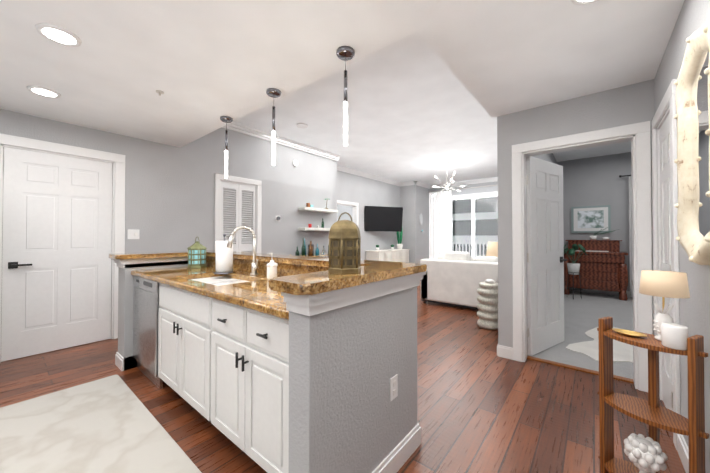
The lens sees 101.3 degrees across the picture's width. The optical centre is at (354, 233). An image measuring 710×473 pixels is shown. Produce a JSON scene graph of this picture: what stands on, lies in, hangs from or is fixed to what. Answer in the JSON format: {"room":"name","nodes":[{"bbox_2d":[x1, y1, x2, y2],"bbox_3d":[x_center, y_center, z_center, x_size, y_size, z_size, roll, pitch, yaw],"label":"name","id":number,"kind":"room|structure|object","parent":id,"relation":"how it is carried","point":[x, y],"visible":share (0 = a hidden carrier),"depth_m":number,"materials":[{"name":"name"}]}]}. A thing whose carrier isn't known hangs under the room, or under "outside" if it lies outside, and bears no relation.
{"room":"kitchen","nodes":[
{"label":"kitchen","id":0,"kind":"room"},
{"bbox_2d":[1,149,3,323],"bbox_3d":[-3.425,0.049,3.364,0.050,2.400,1.460,-1,-1,39],"label":"wall","id":1,"kind":"structure","parent":0,"point":[2,242],"depth_m":3.02,"materials":[{"name":"paint"}]},
{"bbox_2d":[118,261,187,369],"bbox_3d":[-1.942,0.765,2.981,0.220,0.960,0.720,-1,-1,39],"label":"wall","id":2,"kind":"structure","parent":0,"point":[125,279],"depth_m":2.67,"materials":[{"name":"paint"}]},
{"bbox_2d":[112,256,187,370],"bbox_3d":[-1.971,0.740,2.976,0.258,1.010,0.750,-1,-1,39],"label":"trim","id":3,"kind":"structure","parent":2,"relation":"attached to","point":[119,360],"depth_m":2.72,"materials":[{"name":"white wood"}]},
{"bbox_2d":[0,109,336,296],"bbox_3d":[-2.471,-0.294,4.035,0.120,3.100,6.380,-1,-1,39],"label":"wall","id":4,"kind":"structure","parent":0,"point":[169,198],"depth_m":4.21,"materials":[{"name":"paint"}]},
{"bbox_2d":[1,147,111,361],"bbox_3d":[-3.141,0.196,3.130,0.095,2.088,0.824,-1,-1,39],"label":"entry door","id":5,"kind":"structure","parent":4,"relation":"in","point":[56,252],"depth_m":3.09,"materials":[{"name":"white wood"}]},
{"bbox_2d":[0,133,124,362],"bbox_3d":[-3.174,0.147,3.157,0.140,2.200,1.060,-1,-1,39],"label":"door frame","id":6,"kind":"structure","parent":4,"relation":"attached to","point":[118,160],"depth_m":3.44,"materials":[{"name":"white wood"}]},
{"bbox_2d":[128,229,138,238],"label":"outlet plates","id":7,"kind":"object","parent":4,"relation":"attached to","point":[133,233],"depth_m":3.60,"materials":[{"name":"white plastic"}]},
{"bbox_2d":[221,181,254,252],"bbox_3d":[-1.874,0.223,4.690,0.066,2.060,0.604,-1,-1,39],"label":"louvered closet door","id":8,"kind":"structure","parent":4,"relation":"in","point":[237,205],"depth_m":4.69,"materials":[{"name":"white wood"}]},
{"bbox_2d":[214,173,261,252],"bbox_3d":[-1.900,0.182,4.711,0.140,2.165,0.790,-1,-1,39],"label":"door frame","id":9,"kind":"structure","parent":4,"relation":"attached to","point":[218,177],"depth_m":4.68,"materials":[{"name":"white wood"}]},
{"bbox_2d":[222,121,339,161],"bbox_3d":[-1.344,-1.675,5.260,0.091,0.111,3.261,-1,-1,39],"label":"crown molding","id":10,"kind":"structure","parent":4,"relation":"attached to","point":[248,130],"depth_m":5.24,"materials":[{"name":"white wood"}]},
{"bbox_2d":[292,160,297,165],"label":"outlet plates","id":11,"kind":"object","parent":4,"relation":"attached to","point":[295,163],"depth_m":5.53,"materials":[{"name":"white plastic"}]},
{"bbox_2d":[298,207,337,230],"bbox_3d":[-0.728,-0.276,5.902,0.210,0.445,0.920,-1,-1,39],"label":"floating shelf","id":12,"kind":"object","parent":4,"relation":"attached to","point":[315,210],"visible":0.79,"depth_m":5.70,"materials":[{"name":"white wood"}]},
{"bbox_2d":[306,199,329,227],"bbox_3d":[-0.724,-0.420,5.901,0.140,0.621,0.581,-1,-1,39],"label":"decor","id":13,"kind":"object","parent":12,"relation":"on","point":[310,225],"visible":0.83,"depth_m":5.82,"materials":[{"name":"brown metal"}]},
{"bbox_2d":[333,160,336,221],"bbox_3d":[-0.720,-0.266,6.646,0.720,3.100,0.120,-1,-1,39],"label":"wall","id":14,"kind":"structure","parent":0,"point":[336,192],"depth_m":6.43,"materials":[{"name":"paint"}]},
{"bbox_2d":[0,0,683,146],"bbox_3d":[-1.058,-1.537,1.907,4.780,0.660,4.860,-1,-1,39],"label":"ceiling","id":15,"kind":"structure","parent":0,"point":[203,65],"depth_m":1.92,"materials":[{"name":"paint"}]},
{"bbox_2d":[27,85,60,97],"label":"recessed light","id":16,"kind":"object","parent":15,"relation":"in","point":[46,92],"depth_m":2.45,"materials":[{"name":"white"}]},
{"bbox_2d":[35,23,81,46],"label":"recessed light","id":17,"kind":"object","parent":15,"relation":"in","point":[58,34],"depth_m":1.76,"materials":[{"name":"white"}]},
{"bbox_2d":[220,116,232,178],"bbox_3d":[-1.332,-0.882,3.017,0.124,0.625,0.124,-1,-1,39],"label":"pendant light","id":18,"kind":"object","parent":15,"relation":"hanging from","point":[226,119],"visible":1,"depth_m":3.01,"materials":[{"name":"white glass"}]},
{"bbox_2d":[266,88,280,165],"bbox_3d":[-0.688,-0.888,2.463,0.124,0.625,0.124,-1,-1,39],"label":"pendant light","id":19,"kind":"object","parent":15,"relation":"hanging from","point":[273,92],"visible":1,"depth_m":2.45,"materials":[{"name":"white glass"}]},
{"bbox_2d":[336,46,354,145],"bbox_3d":[-0.063,-0.894,1.932,0.124,0.625,0.124,-1,-1,39],"label":"pendant light","id":20,"kind":"object","parent":15,"relation":"hanging from","point":[345,53],"visible":0.94,"depth_m":1.92,"materials":[{"name":"white glass"}]},
{"bbox_2d":[571,0,598,4],"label":"recessed light","id":21,"kind":"object","parent":15,"relation":"in","point":[577,2],"depth_m":1.51,"materials":[{"name":"white"}]},
{"bbox_2d":[0,285,685,472],"bbox_3d":[-0.395,1.296,5.432,8.500,0.050,11.440,-1,-1,39],"label":"floor","id":22,"kind":"structure","parent":0,"point":[482,407],"depth_m":2.10,"materials":[{"name":"brown wood"}]},
{"bbox_2d":[0,375,201,472],"bbox_3d":[-1.303,1.221,1.381,2.670,0.012,0.820,-1,-1,39],"label":"kitchen rug","id":23,"kind":"object","parent":22,"relation":"on","point":[110,424],"visible":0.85,"depth_m":1.76,"materials":[{"name":"white fabric"}]},
{"bbox_2d":[133,276,162,388],"bbox_3d":[-1.604,0.814,2.725,0.611,0.856,0.628,-1,-1,39],"label":"dishwasher","id":24,"kind":"object","parent":22,"relation":"on","point":[146,306],"visible":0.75,"depth_m":2.44,"materials":[{"name":"metal"}]},
{"bbox_2d":[158,276,288,472],"bbox_3d":[-0.691,0.804,1.981,1.733,0.859,0.678,-1,-1,39],"label":"base cabinet","id":25,"kind":"object","parent":22,"relation":"on","point":[223,367],"visible":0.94,"depth_m":1.57,"materials":[{"name":"wood"}]},
{"bbox_2d":[131,256,328,319],"bbox_3d":[-0.931,0.394,2.184,2.356,0.333,0.675,-1,-1,39],"label":"countertop","id":26,"kind":"structure","parent":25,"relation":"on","point":[256,293],"depth_m":2.02,"materials":[{"name":"stone"}]},
{"bbox_2d":[187,236,206,267],"bbox_3d":[-1.588,0.187,2.930,0.179,0.312,0.155,-1,-1,39],"label":"lantern","id":27,"kind":"object","parent":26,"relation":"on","point":[196,254],"visible":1,"depth_m":2.88,"materials":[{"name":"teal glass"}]},
{"bbox_2d":[213,234,234,273],"bbox_3d":[-1.118,0.171,2.494,0.170,0.336,0.170,-1,-1,39],"label":"paper towel","id":28,"kind":"object","parent":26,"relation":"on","point":[224,258],"visible":1,"depth_m":2.43,"materials":[{"name":"white paper"}]},
{"bbox_2d":[227,226,258,274],"bbox_3d":[-0.877,0.139,2.319,0.166,0.395,0.230,-1,-1,39],"label":"faucet","id":29,"kind":"object","parent":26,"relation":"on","point":[254,267],"visible":1,"depth_m":2.36,"materials":[{"name":"silver metal"}]},
{"bbox_2d":[267,253,277,279],"bbox_3d":[-0.605,0.238,2.122,0.079,0.194,0.079,-1,-1,39],"label":"soap dispenser","id":30,"kind":"object","parent":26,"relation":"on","point":[272,265],"visible":0.96,"depth_m":2.10,"materials":[{"name":"white ceramic"}]},
{"bbox_2d":[337,200,358,226],"bbox_3d":[-0.253,0.228,7.668,0.140,2.135,0.950,-1,-1,39],"label":"door frame","id":31,"kind":"structure","parent":22,"relation":"on","point":[355,206],"depth_m":7.94,"materials":[{"name":"white wood"}]},
{"bbox_2d":[365,249,409,262],"bbox_3d":[1.020,0.902,8.750,0.470,0.810,1.720,-1,-1,39],"label":"sideboard","id":32,"kind":"object","parent":22,"relation":"on","point":[397,255],"visible":0.5,"depth_m":8.39,"materials":[{"name":"white wood"}]},
{"bbox_2d":[376,244,393,250],"bbox_3d":[0.899,0.410,8.622,0.148,0.170,0.859,-1,-1,39],"label":"decor","id":33,"kind":"object","parent":32,"relation":"on","point":[392,247],"visible":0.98,"depth_m":8.85,"materials":[{"name":"white ceramic"}]},
{"bbox_2d":[397,229,402,248],"bbox_3d":[1.420,0.081,9.238,0.200,0.842,0.210,-1,-1,39],"label":"snake plant","id":34,"kind":"object","parent":32,"relation":"on","point":[400,246],"visible":0.81,"depth_m":9.20,"materials":[{"name":"green plant"}]},
{"bbox_2d":[420,251,497,308],"bbox_3d":[2.265,0.797,5.488,1.450,0.950,1.650,-1,-1,39],"label":"sofa","id":35,"kind":"object","parent":22,"relation":"on","point":[455,278],"visible":0.58,"depth_m":4.92,"materials":[{"name":"fabric"}]},
{"bbox_2d":[477,279,497,329],"bbox_3d":[1.816,0.936,3.921,0.330,0.636,0.330,-1,-1,39],"label":"stool","id":36,"kind":"object","parent":22,"relation":"on","point":[487,299],"visible":0.83,"depth_m":3.81,"materials":[{"name":"white ceramic"}]},
{"bbox_2d":[597,316,708,472],"bbox_3d":[1.306,0.821,1.303,0.336,0.809,0.217,-1,-1,39],"label":"stand","id":37,"kind":"object","parent":22,"relation":"on","point":[653,414],"visible":0.83,"depth_m":1.31,"materials":[{"name":"brown wood"}]},
{"bbox_2d":[612,328,646,336],"bbox_3d":[1.268,0.464,1.350,0.118,0.014,0.077,-1,-1,39],"label":"dish","id":38,"kind":"object","parent":37,"relation":"on","point":[629,333],"visible":1,"depth_m":1.35,"materials":[{"name":"gold metal"}]},
{"bbox_2d":[624,433,667,472],"bbox_3d":[1.284,1.010,1.289,0.138,0.194,0.139,-1,-1,39],"label":"sculpture","id":39,"kind":"object","parent":37,"relation":"on","point":[644,454],"visible":1,"depth_m":1.26,"materials":[{"name":"white ceramic"}]},
{"bbox_2d":[639,270,689,340],"bbox_3d":[1.361,0.321,1.285,0.156,0.300,0.156,-1,-1,39],"label":"lamp","id":40,"kind":"object","parent":37,"relation":"on","point":[667,284],"visible":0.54,"depth_m":1.26,"materials":[{"name":"beige fabric"}]},
{"bbox_2d":[661,323,687,349],"bbox_3d":[1.321,0.425,1.204,0.076,0.090,0.076,-1,-1,39],"label":"candle jar","id":41,"kind":"object","parent":37,"relation":"on","point":[674,336],"visible":0.92,"depth_m":1.18,"materials":[{"name":"white ceramic"}]},
{"bbox_3d":[-0.782,0.832,5.579,0.440,0.879,0.854,-1,-1,39],"label":"bar cart","id":42,"kind":"object","parent":22,"relation":"on","visible":0},
{"bbox_2d":[301,238,305,255],"bbox_3d":[-0.931,0.286,5.261,0.070,0.390,0.070,0,-1,24],"label":"bottle","id":43,"kind":"object","parent":42,"relation":"on","point":[303,250],"depth_m":5.25,"materials":[{"name":"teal glass"}]},
{"bbox_2d":[308,241,313,255],"bbox_3d":[-0.824,0.312,5.393,0.070,0.340,0.070,0,-1,24],"label":"bottle","id":44,"kind":"object","parent":42,"relation":"on","point":[310,249],"depth_m":5.61,"materials":[{"name":"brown glass"}]},
{"bbox_2d":[315,243,318,256],"bbox_3d":[-0.716,0.338,5.524,0.070,0.290,0.070,0,-1,24],"label":"bottle","id":45,"kind":"object","parent":42,"relation":"on","point":[317,249],"depth_m":5.50,"materials":[{"name":"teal glass"}]},
{"bbox_2d":[337,205,351,220],"bbox_3d":[-0.252,-0.183,9.662,2.380,3.000,0.100,-1,-1,39],"label":"wall","id":46,"kind":"structure","parent":0,"point":[341,209],"depth_m":9.68,"materials":[{"name":"paint"}]},
{"bbox_2d":[289,288,413,472],"bbox_3d":[0.015,0.747,1.378,0.120,0.960,0.720,-1,-1,39],"label":"wall","id":47,"kind":"structure","parent":0,"point":[346,365],"depth_m":1.24,"materials":[{"name":"paint"}]},
{"bbox_2d":[281,274,414,472],"bbox_3d":[0.016,0.722,1.349,0.158,1.010,0.750,-1,-1,39],"label":"trim","id":48,"kind":"structure","parent":47,"relation":"attached to","point":[399,455],"depth_m":1.30,"materials":[{"name":"white wood"}]},
{"bbox_2d":[390,374,397,401],"label":"outlet plates","id":49,"kind":"object","parent":47,"relation":"attached to","point":[394,380],"depth_m":1.50,"materials":[{"name":"white plastic"}]},
{"bbox_2d":[337,170,399,259],"bbox_3d":[0.281,-0.247,8.340,0.120,3.100,3.770,-1,-1,39],"label":"wall","id":50,"kind":"structure","parent":0,"point":[363,192],"depth_m":8.41,"materials":[{"name":"paint"}]},
{"bbox_2d":[364,206,402,231],"bbox_3d":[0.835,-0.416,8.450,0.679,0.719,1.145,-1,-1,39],"label":"wall-mounted tv","id":51,"kind":"object","parent":50,"relation":"attached to","point":[379,218],"visible":0.94,"depth_m":8.42,"materials":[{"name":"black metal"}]},
{"bbox_2d":[410,286,416,426],"bbox_3d":[-0.716,0.760,2.520,2.700,0.960,0.120,-1,-1,39],"label":"wall","id":52,"kind":"structure","parent":0,"point":[414,289],"depth_m":1.69,"materials":[{"name":"paint"}]},
{"bbox_2d":[415,271,425,449],"bbox_3d":[-0.704,0.735,2.535,2.776,1.010,0.158,-1,-1,39],"label":"trim","id":53,"kind":"structure","parent":52,"relation":"attached to","point":[418,276],"depth_m":1.68,"materials":[{"name":"white wood"}]},
{"bbox_2d":[109,250,426,294],"bbox_3d":[-0.951,0.207,2.240,2.800,0.040,0.960,-1,-1,39],"label":"bar","id":54,"kind":"object","parent":53,"relation":"on","point":[312,283],"visible":0.98,"depth_m":1.42,"materials":[{"name":"brown stone"}]},
{"bbox_2d":[328,212,360,273],"bbox_3d":[-0.045,0.040,1.319,0.158,0.272,0.137,-1,-1,39],"label":"bronze lantern","id":55,"kind":"object","parent":54,"relation":"on","point":[344,237],"visible":1,"depth_m":1.27,"materials":[{"name":"gold metal"}]},
{"bbox_2d":[400,185,428,262],"bbox_3d":[2.058,-0.229,10.077,0.670,3.100,1.170,-1,-1,39],"label":"wall","id":56,"kind":"structure","parent":0,"point":[414,201],"depth_m":9.62,"materials":[{"name":"paint"}]},
{"bbox_2d":[337,165,401,186],"bbox_3d":[0.363,-1.642,8.288,0.092,0.112,3.770,-1,-1,39],"label":"crown molding","id":57,"kind":"structure","parent":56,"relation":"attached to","point":[340,168],"depth_m":8.24,"materials":[{"name":"white wood"}]},
{"bbox_2d":[402,181,413,185],"bbox_3d":[1.748,-1.628,9.531,0.420,0.112,0.092,-1,-1,39],"label":"crown molding","id":58,"kind":"structure","parent":56,"relation":"attached to","point":[410,182],"depth_m":9.53,"materials":[{"name":"white wood"}]},
{"bbox_2d":[419,213,423,231],"bbox_3d":[2.236,-0.367,9.694,0.089,0.648,0.240,-1,-1,39],"label":"decor","id":59,"kind":"object","parent":56,"relation":"attached to","point":[421,219],"visible":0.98,"depth_m":9.70,"materials":[{"name":"metal"}]},
{"bbox_2d":[414,181,430,188],"bbox_3d":[2.254,-1.626,9.730,0.093,0.113,1.042,-1,-1,39],"label":"crown molding","id":60,"kind":"structure","parent":56,"relation":"attached to","point":[418,183],"depth_m":9.70,"materials":[{"name":"white wood"}]},
{"bbox_2d":[431,185,495,191],"bbox_3d":[3.976,-1.450,8.991,3.690,0.024,0.024,-1,-1,39],"label":"curtain rod","id":61,"kind":"object","parent":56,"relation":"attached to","point":[464,188],"visible":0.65,"depth_m":9.35,"materials":[{"name":"silver metal"}]},
{"bbox_2d":[429,190,451,258],"bbox_3d":[2.883,-0.061,9.874,0.800,2.720,0.085,-1,-1,39],"label":"curtain","id":62,"kind":"object","parent":61,"relation":"hanging from","point":[440,231],"visible":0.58,"depth_m":9.89,"materials":[{"name":"white fabric"}]},
{"bbox_2d":[234,31,630,184],"bbox_3d":[1.704,-1.624,5.896,10.400,0.400,8.110,-1,-1,39],"label":"ceiling","id":63,"kind":"structure","parent":0,"point":[417,111],"depth_m":4.49,"materials":[{"name":"paint"}]},
{"bbox_2d":[432,162,463,200],"bbox_3d":[2.209,-1.232,7.052,0.748,0.958,0.744,-1,-1,39],"label":"sputnik chandelier","id":64,"kind":"object","parent":63,"relation":"hanging from","point":[446,187],"visible":1,"depth_m":7.02,"materials":[{"name":"silver metal"}]},
{"bbox_2d":[429,181,497,197],"bbox_3d":[4.128,-0.239,9.060,3.820,3.100,0.120,-1,-1,39],"label":"wall","id":65,"kind":"structure","parent":0,"point":[478,189],"depth_m":9.30,"materials":[{"name":"paint"}]},
{"bbox_2d":[431,177,496,188],"bbox_3d":[3.971,-1.632,9.065,3.590,0.114,0.094,-1,-1,39],"label":"crown molding","id":66,"kind":"structure","parent":65,"relation":"attached to","point":[494,179],"depth_m":9.37,"materials":[{"name":"white wood"}]},
{"bbox_2d":[451,191,497,257],"bbox_3d":[4.216,0.019,8.959,2.780,2.580,0.120,-1,-1,39],"label":"door","id":67,"kind":"structure","parent":65,"relation":"in","point":[474,217],"depth_m":9.29,"materials":[{"name":"clear glass"}]},
{"bbox_2d":[486,242,497,256],"bbox_3d":[2.771,0.719,5.753,0.480,1.109,0.480,-1,-1,39],"label":"table lamp","id":68,"kind":"object","parent":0,"point":[492,248],"visible":0.15,"depth_m":5.65,"materials":[{"name":"beige fabric"}]},
{"bbox_2d":[526,153,556,211],"bbox_3d":[3.104,-0.236,4.792,0.005,3.000,4.620,-1,-1,39],"label":"wall","id":69,"kind":"structure","parent":0,"point":[549,157],"depth_m":5.12,"materials":[{"name":"grey paint"}]},
{"bbox_2d":[497,79,654,347],"bbox_3d":[1.984,-0.309,2.633,1.250,3.100,0.140,-1,-1,39],"label":"wall","id":70,"kind":"structure","parent":0,"point":[625,105],"depth_m":2.74,"materials":[{"name":"paint"}]},
{"bbox_2d":[497,344,506,356],"bbox_3d":[3.454,1.214,5.410,0.016,0.115,6.356,-1,-1,39],"label":"baseboard","id":71,"kind":"structure","parent":70,"relation":"attached to","point":[500,348],"depth_m":2.93,"materials":[{"name":"white wood"}]},
{"bbox_2d":[526,156,566,355],"bbox_3d":[2.075,0.224,3.125,0.292,2.000,0.743,-1,-1,39],"label":"bedroom door","id":72,"kind":"structure","parent":70,"relation":"in","point":[545,269],"depth_m":3.08,"materials":[{"name":"white wood"}]},
{"bbox_2d":[527,355,633,383],"bbox_3d":[2.019,1.234,2.666,0.800,0.014,0.060,-1,-1,39],"label":"trim","id":73,"kind":"structure","parent":70,"relation":"attached to","point":[624,379],"depth_m":2.66,"materials":[{"name":"brown wood"}]},
{"bbox_2d":[512,79,680,449],"bbox_3d":[1.795,0.179,2.289,1.114,2.115,0.946,-1,-1,39],"label":"door frame","id":74,"kind":"structure","parent":70,"relation":"attached to","point":[646,223],"depth_m":2.30,"materials":[{"name":"white wood"}]},
{"bbox_2d":[527,291,632,378],"bbox_3d":[4.473,1.272,3.745,3.430,0.062,4.720,-1,-1,39],"label":"floor","id":75,"kind":"structure","parent":0,"point":[585,313],"depth_m":4.07,"materials":[{"name":"grey carpet"}]},
{"bbox_2d":[564,244,586,298],"bbox_3d":[4.251,0.733,5.665,0.426,1.057,0.454,-1,-1,39],"label":"potted plant","id":76,"kind":"object","parent":75,"relation":"on","point":[573,267],"visible":0.96,"depth_m":5.61,"materials":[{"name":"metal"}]},
{"bbox_2d":[564,240,627,300],"bbox_3d":[4.851,0.706,5.940,1.030,1.139,0.535,-1,-1,39],"label":"dresser","id":77,"kind":"object","parent":75,"relation":"on","point":[606,271],"visible":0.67,"depth_m":5.76,"materials":[{"name":"brown wood"}]},
{"bbox_2d":[576,227,618,251],"bbox_3d":[4.889,0.120,5.944,0.781,0.492,0.350,-1,-1,39],"label":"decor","id":78,"kind":"object","parent":77,"relation":"on","point":[593,237],"visible":0.98,"depth_m":5.96,"materials":[{"name":"white ceramic"}]},
{"bbox_2d":[566,327,632,362],"bbox_3d":[3.057,1.231,3.232,1.101,0.008,1.552,-1,-1,39],"label":"cowhide rug","id":79,"kind":"object","parent":75,"relation":"on","point":[622,352],"visible":0.33,"depth_m":3.10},
{"bbox_2d":[557,152,630,290],"bbox_3d":[5.884,-0.277,5.579,3.550,3.100,0.120,-1,-1,39],"label":"wall","id":80,"kind":"structure","parent":0,"point":[595,181],"depth_m":6.10,"materials":[{"name":"paint"}]},
{"bbox_2d":[571,205,610,232],"bbox_3d":[5.004,-0.295,6.193,0.650,0.570,0.046,-1,-1,39],"label":"framed picture","id":81,"kind":"object","parent":80,"relation":"attached to","point":[590,219],"visible":1,"depth_m":6.17},
{"bbox_2d":[569,288,631,296],"bbox_3d":[5.857,1.215,5.497,3.270,0.115,0.016,-1,-1,39],"label":"baseboard","id":82,"kind":"structure","parent":80,"relation":"attached to","point":[570,289],"depth_m":6.09,"materials":[{"name":"wood"}]},
{"bbox_3d":[6.075,-1.151,5.225,1.995,0.050,0.050,-1,-1,39],"label":"curtain rod","id":83,"kind":"object","parent":80,"relation":"attached to","visible":0},
{"bbox_2d":[629,177,632,296],"bbox_3d":[5.589,0.058,5.609,0.450,2.370,0.079,-1,-1,39],"label":"curtain","id":84,"kind":"object","parent":83,"relation":"hanging from","point":[630,232],"visible":0.08,"depth_m":5.76,"materials":[{"name":"grey fabric"}]},
{"bbox_2d":[654,0,709,472],"bbox_3d":[0.837,-0.334,0.342,0.120,3.100,4.860,-1,-1,39],"label":"wall","id":85,"kind":"structure","parent":0,"point":[693,16],"depth_m":1.46,"materials":[{"name":"paint"}]},
{"bbox_2d":[659,114,672,410],"bbox_3d":[2.081,0.218,1.930,0.072,2.018,0.607,-1,-1,39],"label":"closet door","id":86,"kind":"structure","parent":85,"relation":"in","point":[665,222],"depth_m":2.02,"materials":[{"name":"white wood"}]},
{"bbox_2d":[677,434,688,472],"bbox_3d":[0.536,1.156,0.065,0.016,0.115,4.075,-1,-1,39],"label":"baseboard","id":87,"kind":"structure","parent":85,"relation":"attached to","point":[682,448],"depth_m":1.55,"materials":[{"name":"white wood"}]},
{"bbox_2d":[674,21,709,264],"bbox_3d":[1.444,-0.359,1.228,0.060,0.984,0.608,-1,-1,39],"label":"mirror","id":88,"kind":"object","parent":85,"relation":"attached to","point":[692,117],"visible":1,"depth_m":1.29,"materials":[{"name":"beige glass"}]}
]}

